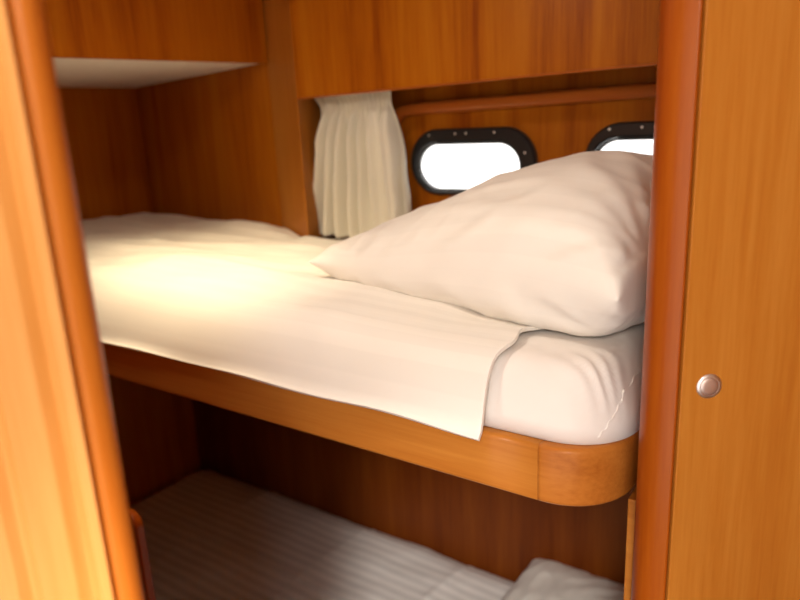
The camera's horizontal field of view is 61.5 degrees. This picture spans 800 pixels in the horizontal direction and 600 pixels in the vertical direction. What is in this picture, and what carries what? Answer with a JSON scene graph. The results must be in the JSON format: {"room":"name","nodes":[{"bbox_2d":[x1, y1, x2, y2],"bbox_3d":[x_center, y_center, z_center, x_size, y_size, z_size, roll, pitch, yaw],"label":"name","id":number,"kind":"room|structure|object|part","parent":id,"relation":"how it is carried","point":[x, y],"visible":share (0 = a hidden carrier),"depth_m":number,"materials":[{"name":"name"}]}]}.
{"room":"boat cabin","nodes":[
{"label":"boat cabin","id":0,"kind":"room"},
{"bbox_2d":[59,87,200,505],"bbox_3d":[-1.577,0.265,1.470,0.038,2.000,2.660,7,18,34],"label":"wall","id":1,"kind":"structure","parent":0,"point":[156,430],"depth_m":2.31,"materials":[{"name":"brown wood"}]},
{"bbox_2d":[44,0,267,87],"bbox_3d":[-0.957,-0.658,1.524,0.720,0.298,1.273,7,18,34],"label":"locker","id":2,"kind":"object","parent":1,"relation":"attached to","point":[95,43],"visible":0.92,"depth_m":1.56,"materials":[{"name":"brown wood"}]},
{"bbox_2d":[137,63,282,227],"bbox_3d":[-0.590,-0.531,2.103,0.710,0.879,0.169,7,18,34],"label":"wall","id":3,"kind":"structure","parent":0,"point":[209,139],"depth_m":2.05,"materials":[{"name":"brown wood"}]},
{"bbox_2d":[262,0,336,239],"bbox_3d":[-0.255,-0.471,1.816,0.177,0.879,0.242,7,18,34],"label":"trim","id":4,"kind":"structure","parent":3,"relation":"attached to","point":[296,121],"depth_m":1.74,"materials":[{"name":"brown wood"}]},
{"bbox_2d":[192,65,656,584],"bbox_3d":[-0.043,0.062,1.959,1.902,1.999,0.060,7,18,34],"label":"wall","id":5,"kind":"structure","parent":0,"point":[494,531],"depth_m":1.93,"materials":[{"name":"brown wood"}]},
{"bbox_2d":[395,82,655,194],"bbox_3d":[0.325,-0.304,1.540,0.831,0.343,0.042,7,18,34],"label":"window frame","id":6,"kind":"structure","parent":5,"relation":"in","point":[520,142],"depth_m":1.56,"materials":[{"name":"brown wood"}]},
{"bbox_2d":[586,121,653,151],"bbox_3d":[0.539,-0.290,1.399,0.311,0.162,0.031,7,18,34],"label":"window","id":7,"kind":"structure","parent":5,"relation":"in","point":[635,130],"depth_m":1.41,"materials":[{"name":"black metal"}]},
{"bbox_3d":[-0.187,-0.578,0.415,3.360,0.040,3.080,7,18,34],"label":"ceiling","id":8,"kind":"structure","parent":0,"visible":0},
{"bbox_2d":[289,0,659,98],"bbox_3d":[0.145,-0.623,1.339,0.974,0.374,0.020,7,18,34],"label":"overhead cabinet","id":9,"kind":"object","parent":8,"relation":"attached to","point":[341,47],"visible":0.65,"depth_m":1.38,"materials":[{"name":"brown wood"}]},
{"bbox_3d":[-0.091,1.396,0.940,3.360,0.050,3.080,7,18,34],"label":"floor","id":10,"kind":"structure","parent":0,"visible":0},
{"bbox_2d":[0,0,144,599],"bbox_3d":[-0.290,0.449,0.547,0.222,1.997,0.052,-2,15,3],"label":"door frame","id":11,"kind":"structure","parent":10,"relation":"on","point":[67,533],"depth_m":0.43,"materials":[{"name":"brown wood"}]},
{"bbox_2d":[130,508,155,599],"bbox_3d":[-0.768,0.796,1.650,0.605,0.803,0.020,7,18,34],"label":"board","id":12,"kind":"object","parent":10,"relation":"on","point":[138,527],"visible":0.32,"depth_m":1.40,"materials":[{"name":"brown wood"}]},
{"bbox_2d":[624,487,635,599],"bbox_3d":[0.330,0.770,0.995,0.017,1.089,0.044,7,18,34],"label":"stile","id":13,"kind":"object","parent":10,"relation":"on","point":[632,499],"visible":0.28,"depth_m":0.86,"materials":[{"name":"brown wood"}]},
{"bbox_2d":[631,0,703,599],"bbox_3d":[0.319,0.343,0.837,0.044,1.997,0.105,7,18,34],"label":"post","id":14,"kind":"object","parent":10,"relation":"on","point":[680,21],"visible":1,"depth_m":0.70,"materials":[{"name":"brown wood"}]},
{"bbox_3d":[-0.258,0.989,1.875,1.832,0.268,0.807,7,18,34],"label":"bunk","id":15,"kind":"object","parent":10,"relation":"on","visible":0},
{"bbox_3d":[-0.253,0.886,1.857,1.816,0.090,0.779,7,18,34],"label":"mattress","id":16,"kind":"object","parent":15,"relation":"on","visible":0},
{"bbox_2d":[129,470,514,599],"bbox_3d":[-0.304,0.844,1.873,1.708,0.061,0.787,7,18,34],"label":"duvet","id":17,"kind":"object","parent":16,"relation":"on","point":[210,535],"visible":0.67,"depth_m":2.04,"materials":[{"name":"fabric"}]},
{"bbox_2d":[502,559,623,599],"bbox_3d":[0.395,0.788,1.581,0.422,0.105,0.498,7,18,34],"label":"pillow","id":18,"kind":"object","parent":17,"relation":"on","point":[543,579],"visible":0.91,"depth_m":1.70,"materials":[{"name":"fabric"}]},
{"bbox_3d":[1.148,0.291,0.879,1.288,2.000,1.072,7,18,34],"label":"wall","id":19,"kind":"structure","parent":0,"visible":0},
{"bbox_2d":[665,0,799,599],"bbox_3d":[0.656,0.344,0.810,0.692,1.940,0.023,-4,15,-3],"label":"door","id":20,"kind":"structure","parent":19,"relation":"in","point":[734,534],"depth_m":0.70,"materials":[{"name":"brown wood"}]},
{"bbox_3d":[0.540,0.241,1.177,0.042,2.000,0.725,7,18,34],"label":"wall","id":21,"kind":"structure","parent":0,"visible":0},
{"bbox_2d":[102,343,638,505],"bbox_3d":[-0.300,0.033,1.603,1.861,0.078,0.777,7,18,34],"label":"bunk","id":22,"kind":"object","parent":21,"relation":"attached to","point":[534,468],"visible":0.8,"depth_m":0.93,"materials":[{"name":"brown wood"}]},
{"bbox_2d":[337,237,643,444],"bbox_3d":[-0.303,-0.024,1.579,1.850,0.143,0.730,7,18,34],"label":"mattress","id":23,"kind":"object","parent":22,"relation":"on","point":[549,385],"visible":0.06,"depth_m":0.84,"materials":[{"name":"white fabric"}]},
{"bbox_2d":[81,212,540,440],"bbox_3d":[-0.357,-0.065,1.584,1.747,0.162,0.758,7,18,34],"label":"sheet","id":24,"kind":"object","parent":23,"relation":"on","point":[246,299],"visible":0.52,"depth_m":1.11,"materials":[{"name":"fabric"}]},
{"bbox_2d":[309,150,652,335],"bbox_3d":[0.263,-0.142,1.192,0.587,0.240,0.628,12,21,43],"label":"pillow","id":25,"kind":"object","parent":23,"relation":"on","point":[559,244],"visible":0.84,"depth_m":0.93,"materials":[{"name":"fabric"}]},
{"bbox_3d":[0.251,0.208,0.846,0.163,0.079,0.056,-9,16,-21],"label":"rail corner","id":26,"kind":"part","parent":22,"relation":"part of","materials":[{"name":"brown wood"}]},
{"bbox_3d":[0.188,-0.506,1.453,1.000,0.010,0.014,7,18,34],"label":"track","id":27,"kind":"object","parent":21,"relation":"attached to","visible":0},
{"bbox_2d":[313,91,411,237],"bbox_3d":[-0.118,-0.345,1.718,0.303,0.376,0.081,6,17,31],"label":"curtain","id":28,"kind":"object","parent":27,"relation":"hanging from","point":[360,183],"visible":0.87,"depth_m":1.69,"materials":[{"name":"beige fabric"}]}
]}

